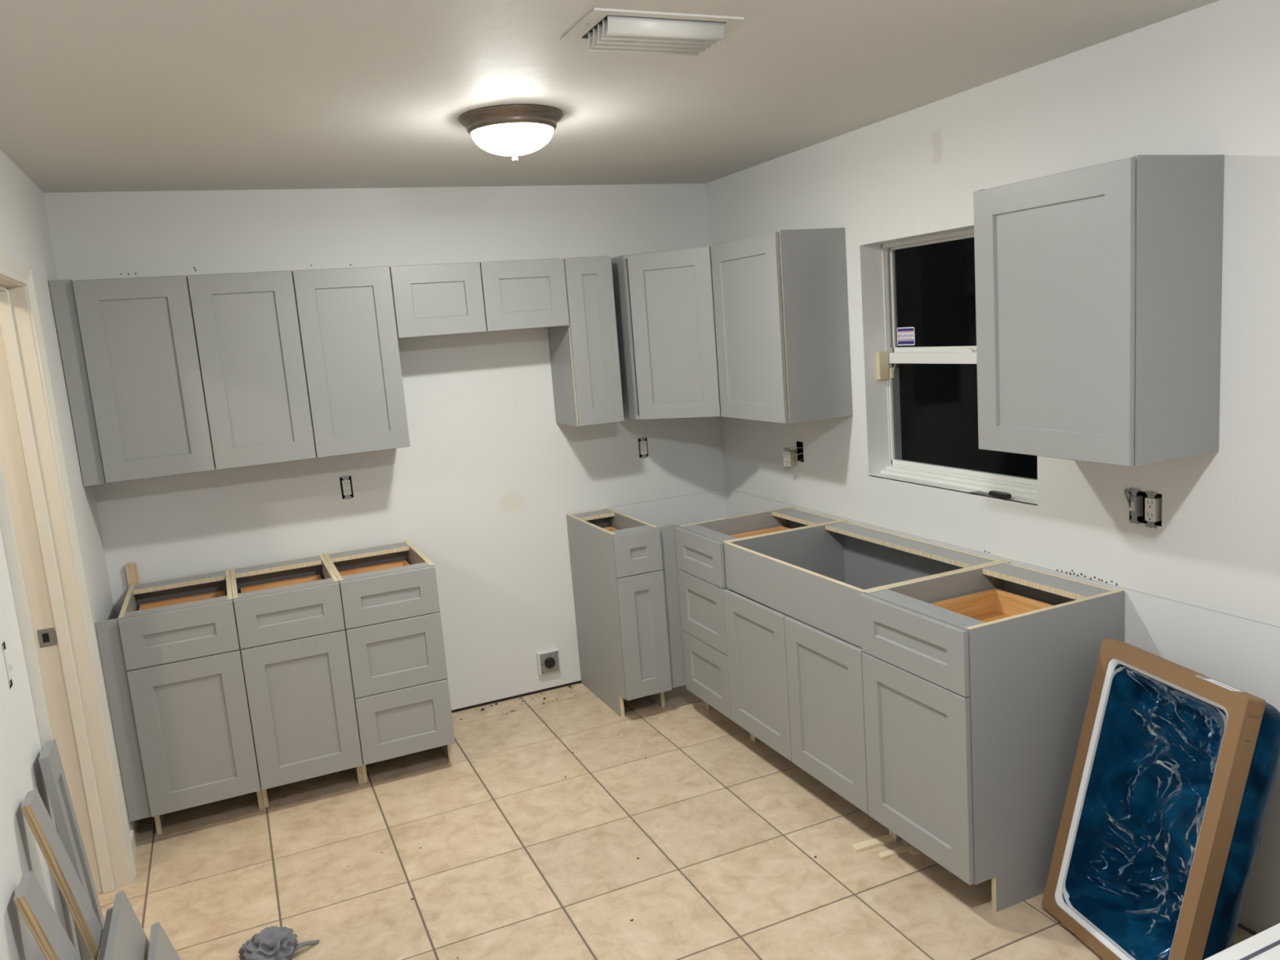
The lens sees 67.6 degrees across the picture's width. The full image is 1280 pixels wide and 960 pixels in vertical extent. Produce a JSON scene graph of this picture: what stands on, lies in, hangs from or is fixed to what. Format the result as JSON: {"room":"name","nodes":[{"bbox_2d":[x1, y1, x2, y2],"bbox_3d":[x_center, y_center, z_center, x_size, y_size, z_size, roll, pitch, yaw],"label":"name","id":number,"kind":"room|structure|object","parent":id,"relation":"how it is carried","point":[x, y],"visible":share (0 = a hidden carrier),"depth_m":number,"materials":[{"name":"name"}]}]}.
{"room":"kitchen","nodes":[
{"label":"kitchen","id":0,"kind":"room"},
{"bbox_2d":[0,149,138,959],"bbox_3d":[-1.156,0.416,1.378,0.130,2.450,5.700,-8,10,-23],"label":"wall","id":1,"kind":"structure","parent":0,"point":[24,228],"depth_m":2.31,"materials":[{"name":"white paint"}]},
{"bbox_2d":[1,641,14,688],"bbox_3d":[-1.428,0.415,2.121,0.069,0.104,0.036,-8,10,-23],"label":"wall switch","id":2,"kind":"object","parent":1,"relation":"attached to","point":[9,667],"visible":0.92,"depth_m":2.13,"materials":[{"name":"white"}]},
{"bbox_2d":[0,248,137,959],"bbox_3d":[-1.733,0.420,2.727,0.173,2.105,0.979,-8,10,-23],"label":"door","id":3,"kind":"structure","parent":1,"relation":"in","point":[37,522],"depth_m":3.09,"materials":[{"name":"wood"}]},
{"bbox_2d":[129,830,137,862],"bbox_3d":[-1.829,1.339,3.441,0.012,0.085,0.184,-8,10,-23],"label":"baseboard","id":4,"kind":"structure","parent":1,"relation":"attached to","point":[131,832],"depth_m":3.48,"materials":[{"name":"white wood"}]},
{"bbox_2d":[44,183,727,711],"bbox_3d":[-0.912,-0.103,4.505,3.100,2.453,0.091,-8,10,-23],"label":"wall","id":5,"kind":"structure","parent":0,"point":[487,480],"depth_m":4.44,"materials":[{"name":"white paint"}]},
{"bbox_2d":[48,275,215,486],"bbox_3d":[-1.974,-0.398,3.763,0.457,0.763,0.323,-8,10,-23],"label":"upper cabinet","id":6,"kind":"object","parent":5,"relation":"attached to","point":[138,335],"depth_m":3.62,"materials":[{"name":"grey wood"}]},
{"bbox_2d":[186,270,315,470],"bbox_3d":[-1.591,-0.455,3.927,0.381,0.758,0.323,-8,10,-23],"label":"upper cabinet","id":7,"kind":"object","parent":5,"relation":"attached to","point":[246,324],"visible":1,"depth_m":3.78,"materials":[{"name":"grey wood"}]},
{"bbox_2d":[339,475,353,499],"bbox_3d":[-1.326,0.030,4.314,0.050,0.108,0.064,-8,10,-23],"label":"wall outlet","id":8,"kind":"object","parent":5,"relation":"attached to","point":[346,486],"visible":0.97,"depth_m":4.29,"materials":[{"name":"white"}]},
{"bbox_2d":[291,265,409,457],"bbox_3d":[-1.243,-0.506,4.077,0.382,0.758,0.323,-8,10,-23],"label":"upper cabinet","id":9,"kind":"object","parent":5,"relation":"attached to","point":[346,316],"visible":0.88,"depth_m":3.93,"materials":[{"name":"grey wood"}]},
{"bbox_2d":[388,257,569,338],"bbox_3d":[-0.738,-0.808,4.265,0.763,0.300,0.323,-8,10,-23],"label":"upper cabinet","id":10,"kind":"object","parent":5,"relation":"attached to","point":[431,300],"visible":0.92,"depth_m":4.11,"materials":[{"name":"grey wood"}]},
{"bbox_2d":[536,648,560,675],"bbox_3d":[-0.453,0.906,4.765,0.112,0.114,0.042,-8,10,-23],"label":"outlet","id":11,"kind":"object","parent":5,"relation":"attached to","point":[548,660],"visible":1,"depth_m":4.75,"materials":[{"name":"white plastic"}]},
{"bbox_2d":[544,657,555,668],"bbox_3d":[-0.447,0.908,4.751,0.054,0.054,0.011,-8,10,-23],"label":"socket","id":12,"kind":"object","parent":11,"relation":"attached to","point":[549,662],"depth_m":4.75,"materials":[{"name":"black plastic"}]},
{"bbox_2d":[546,255,624,426],"bbox_3d":[-0.269,-0.649,4.495,0.226,0.758,0.323,-8,10,-23],"label":"upper cabinet","id":13,"kind":"object","parent":5,"relation":"attached to","point":[584,361],"visible":0.94,"depth_m":4.36,"materials":[{"name":"grey wood"}]},
{"bbox_2d":[638,436,648,458],"bbox_3d":[0.007,-0.167,4.886,0.050,0.108,0.064,-8,10,-23],"label":"wall outlet","id":14,"kind":"object","parent":5,"relation":"attached to","point":[642,442],"visible":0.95,"depth_m":4.86,"materials":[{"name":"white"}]},
{"bbox_2d":[611,244,720,419],"bbox_3d":[0.235,-0.698,4.557,0.609,0.760,0.610,-8,10,-23],"label":"upper cabinet","id":15,"kind":"object","parent":5,"relation":"attached to","point":[664,304],"visible":0.66,"depth_m":4.37,"materials":[{"name":"grey wood"}]},
{"bbox_2d":[0,0,1219,192],"bbox_3d":[-0.602,-0.924,1.458,4.700,0.080,5.700,-8,10,-23],"label":"ceiling","id":16,"kind":"structure","parent":0,"point":[96,95],"depth_m":2.62,"materials":[{"name":"white paint"}]},
{"bbox_2d":[457,103,563,161],"bbox_3d":[-0.404,-1.083,3.043,0.331,0.139,0.331,-8,10,-23],"label":"ceiling light","id":17,"kind":"object","parent":16,"relation":"attached to","point":[515,130],"visible":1,"depth_m":2.94,"materials":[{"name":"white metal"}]},
{"bbox_2d":[560,7,744,55],"bbox_3d":[0.027,-1.039,2.243,0.374,0.038,0.220,-8,10,-23],"label":"ceiling vent","id":18,"kind":"object","parent":16,"relation":"in","point":[605,29],"visible":1,"depth_m":2.20,"materials":[{"name":"white metal"}]},
{"bbox_2d":[97,681,1257,959],"bbox_3d":[-0.429,1.566,1.805,4.620,0.060,5.620,-8,10,-23],"label":"floor","id":19,"kind":"structure","parent":0,"point":[730,869],"depth_m":3.26,"materials":[{"name":"tile"}]},
{"bbox_2d":[13,871,80,959],"bbox_3d":[-1.107,1.166,1.993,0.208,0.770,0.098,-8,10,-23],"label":"board","id":20,"kind":"object","parent":19,"relation":"on","point":[30,900],"visible":1,"depth_m":1.90,"materials":[{"name":"grey wood"}]},
{"bbox_2d":[20,788,102,959],"bbox_3d":[-1.194,1.096,2.151,0.196,0.872,0.081,-8,10,-23],"label":"board","id":21,"kind":"object","parent":19,"relation":"on","point":[34,811],"visible":0.83,"depth_m":2.07,"materials":[{"name":"grey wood"}]},
{"bbox_2d":[38,738,104,928],"bbox_3d":[-1.343,1.069,2.347,0.078,0.886,0.117,-8,10,-23],"label":"cabinet panel","id":22,"kind":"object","parent":19,"relation":"on","point":[50,761],"depth_m":2.28,"materials":[{"name":"grey wood"}]},
{"bbox_2d":[97,906,113,959],"bbox_3d":[-1.044,1.282,2.034,0.136,0.519,0.600,-8,10,-23],"label":"board","id":23,"kind":"object","parent":19,"relation":"on","point":[108,913],"visible":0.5,"depth_m":2.14,"materials":[{"name":"grey wood"}]},
{"bbox_2d":[103,889,149,959],"bbox_3d":[-1.021,1.262,2.041,0.142,0.552,0.600,-8,10,-23],"label":"board","id":24,"kind":"object","parent":19,"relation":"on","point":[127,940],"visible":1,"depth_m":2.16,"materials":[{"name":"grey wood"}]},
{"bbox_2d":[147,921,181,959],"bbox_3d":[-0.971,1.301,2.097,0.147,0.450,0.550,-8,10,-23],"label":"board","id":25,"kind":"object","parent":19,"relation":"on","point":[160,948],"visible":1,"depth_m":2.24,"materials":[{"name":"grey wood"}]},
{"bbox_2d":[95,568,263,834],"bbox_3d":[-1.813,0.875,3.816,0.454,0.876,0.599,-8,10,-23],"label":"base cabinet","id":26,"kind":"object","parent":19,"relation":"on","point":[180,639],"depth_m":3.55,"materials":[{"name":"grey wood"}]},
{"bbox_2d":[124,562,139,586],"bbox_3d":[-2.072,0.816,4.034,0.039,0.959,0.016,-8,10,-23],"label":"wood strip","id":27,"kind":"object","parent":26,"relation":"on","point":[131,568],"visible":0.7,"depth_m":3.96,"materials":[{"name":"beige wood"}]},
{"bbox_2d":[238,925,319,959],"bbox_3d":[-1.080,1.376,2.829,0.199,0.089,0.164,-4,9,5],"label":"rag","id":28,"kind":"object","parent":19,"relation":"on","point":[272,943],"visible":1,"depth_m":2.81,"materials":[{"name":"grey fabric"}]},
{"bbox_2d":[230,553,363,807],"bbox_3d":[-1.430,0.819,3.980,0.383,0.876,0.599,-8,10,-23],"label":"base cabinet","id":29,"kind":"object","parent":19,"relation":"on","point":[289,616],"visible":1,"depth_m":3.71,"materials":[{"name":"grey wood"}]},
{"bbox_2d":[323,540,454,782],"bbox_3d":[-1.085,0.768,4.129,0.374,0.876,0.599,-8,10,-23],"label":"base cabinet","id":30,"kind":"object","parent":19,"relation":"on","point":[389,594],"visible":0.95,"depth_m":3.86,"materials":[{"name":"grey wood"}]},
{"bbox_2d":[331,685,816,958],"bbox_3d":[-0.394,1.246,3.568,1.450,0.006,2.302,-8,10,-23],"label":"crumbs","id":31,"kind":"object","parent":19,"relation":"on","point":[482,709],"visible":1,"depth_m":4.59,"materials":[{"name":"brown"}]},
{"bbox_2d":[565,507,686,717],"bbox_3d":[-0.056,0.618,4.568,0.317,0.876,0.648,-8,10,-23],"label":"base cabinet","id":32,"kind":"object","parent":19,"relation":"on","point":[615,557],"depth_m":4.33,"materials":[{"name":"grey wood"}]},
{"bbox_2d":[675,506,844,740],"bbox_3d":[0.552,0.621,4.252,0.617,0.876,0.415,-8,10,-23],"label":"base cabinet","id":33,"kind":"object","parent":19,"relation":"on","point":[700,546],"visible":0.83,"depth_m":4.16,"materials":[{"name":"grey wood"}]},
{"bbox_2d":[723,520,1004,836],"bbox_3d":[0.823,0.697,3.648,0.617,0.876,0.916,-8,10,-23],"label":"base cabinet","id":34,"kind":"object","parent":19,"relation":"on","point":[791,597],"visible":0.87,"depth_m":3.56,"materials":[{"name":"grey wood"}]},
{"bbox_2d":[851,834,902,852],"bbox_3d":[0.801,1.210,3.202,0.200,0.010,0.034,-7,10,-17],"label":"wood shim","id":35,"kind":"object","parent":19,"relation":"on","point":[886,839],"visible":0.72,"depth_m":3.19,"materials":[{"name":"beige wood"}]},
{"bbox_2d":[878,843,914,858],"bbox_3d":[0.858,1.216,3.146,0.170,0.008,0.026,-8,10,-20],"label":"wood shim","id":36,"kind":"object","parent":19,"relation":"on","point":[901,849],"visible":0.72,"depth_m":3.13,"materials":[{"name":"beige wood"}]},
{"bbox_2d":[902,839,919,853],"bbox_3d":[0.895,1.211,3.162,0.028,0.005,0.090,-5,9,-5],"label":"wood shim","id":37,"kind":"object","parent":19,"relation":"on","point":[913,851],"visible":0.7,"depth_m":3.14,"materials":[{"name":"beige wood"}]},
{"bbox_2d":[859,560,1124,911],"bbox_3d":[1.105,0.776,3.020,0.617,0.876,0.468,-8,10,-23],"label":"base cabinet","id":38,"kind":"object","parent":19,"relation":"on","point":[977,682],"visible":0.98,"depth_m":2.81,"materials":[{"name":"grey wood"}]},
{"bbox_2d":[1041,638,1279,959],"bbox_3d":[1.380,0.875,2.535,0.376,0.798,0.514,-7,9,-13],"label":"sink","id":39,"kind":"object","parent":19,"relation":"on","point":[1175,771],"visible":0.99,"depth_m":2.51,"materials":[{"name":"blue plastic"}]},
{"bbox_2d":[1204,923,1279,959],"bbox_3d":[1.597,1.155,1.769,0.790,0.450,0.663,-8,10,-23],"label":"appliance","id":40,"kind":"object","parent":19,"relation":"on","point":[1265,944],"visible":1,"depth_m":1.91,"materials":[{"name":"white"}]},
{"bbox_2d":[706,0,1279,933],"bbox_3d":[1.615,0.009,2.569,0.157,2.450,5.700,-8,10,-23],"label":"wall","id":41,"kind":"structure","parent":0,"point":[1201,588],"depth_m":2.82,"materials":[{"name":"white paint"}]},
{"bbox_2d":[710,227,853,423],"bbox_3d":[0.596,-0.651,4.091,0.330,0.760,0.535,-8,10,-23],"label":"upper cabinet","id":42,"kind":"object","parent":41,"relation":"attached to","point":[780,297],"visible":1,"depth_m":3.88,"materials":[{"name":"grey wood"}]},
{"bbox_2d":[782,441,804,470],"bbox_3d":[0.722,-0.113,4.392,0.124,0.128,0.086,-8,10,-23],"label":"outlet","id":43,"kind":"object","parent":41,"relation":"attached to","point":[789,455],"visible":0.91,"depth_m":4.38,"materials":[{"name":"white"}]},
{"bbox_2d":[782,447,796,470],"bbox_3d":[0.689,-0.101,4.397,0.063,0.108,0.054,-8,10,-23],"label":"receptacle","id":44,"kind":"object","parent":43,"relation":"attached to","point":[789,455],"depth_m":4.38,"materials":[{"name":"plastic"}]},
{"bbox_2d":[869,228,1037,505],"bbox_3d":[1.162,-0.432,3.489,0.170,0.928,0.886,-8,10,-23],"label":"window","id":45,"kind":"structure","parent":41,"relation":"in","point":[1021,489],"depth_m":3.72,"materials":[{"name":"white plastic"}]},
{"bbox_2d":[875,351,895,380],"bbox_3d":[1.002,-0.465,3.878,0.085,0.114,0.048,-2,10,17],"label":"sensor","id":46,"kind":"object","parent":45,"relation":"attached to","point":[883,372],"visible":1,"depth_m":3.87,"materials":[{"name":"beige plastic"}]},
{"bbox_2d":[897,326,915,345],"bbox_3d":[1.064,-0.575,3.829,0.001,0.072,0.106,-8,10,-23],"label":"window sticker","id":47,"kind":"object","parent":45,"relation":"attached to","point":[905,335],"visible":1,"depth_m":3.83,"materials":[{"name":"white paper"}]},
{"bbox_2d":[956,488,987,493],"bbox_3d":[1.193,0.039,3.426,0.038,0.001,0.130,-8,10,-23],"label":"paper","id":48,"kind":"object","parent":45,"relation":"on","point":[963,489],"visible":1,"depth_m":3.44,"materials":[{"name":"white paper"}]},
{"bbox_2d":[968,490,1011,498],"bbox_3d":[1.216,0.046,3.322,0.044,0.016,0.179,-7,10,-17],"label":"knife","id":49,"kind":"object","parent":45,"relation":"on","point":[993,493],"visible":1,"depth_m":3.29,"materials":[{"name":"grey"}]},
{"bbox_2d":[973,155,1224,466],"bbox_3d":[1.245,-0.456,2.646,0.330,0.756,0.526,-8,10,-23],"label":"upper cabinet","id":50,"kind":"object","parent":41,"relation":"attached to","point":[1099,287],"visible":1,"depth_m":2.46,"materials":[{"name":"grey wood"}]},
{"bbox_2d":[1124,488,1161,528],"bbox_3d":[1.470,0.078,2.772,0.082,0.111,0.118,-8,10,-23],"label":"outlet","id":51,"kind":"object","parent":41,"relation":"attached to","point":[1144,507],"visible":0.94,"depth_m":2.77,"materials":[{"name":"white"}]},
{"bbox_2d":[1124,488,1142,524],"bbox_3d":[1.437,0.075,2.791,0.040,0.105,0.056,-8,10,-23],"label":"toggle switch","id":52,"kind":"object","parent":51,"relation":"attached to","point":[1135,503],"depth_m":2.78,"materials":[{"name":"metal"}]},
{"bbox_2d":[1144,490,1161,528],"bbox_3d":[1.472,0.084,2.744,0.028,0.108,0.036,-8,10,-23],"label":"receptacle","id":53,"kind":"object","parent":51,"relation":"attached to","point":[1153,510],"depth_m":2.73,"materials":[{"name":"plastic"}]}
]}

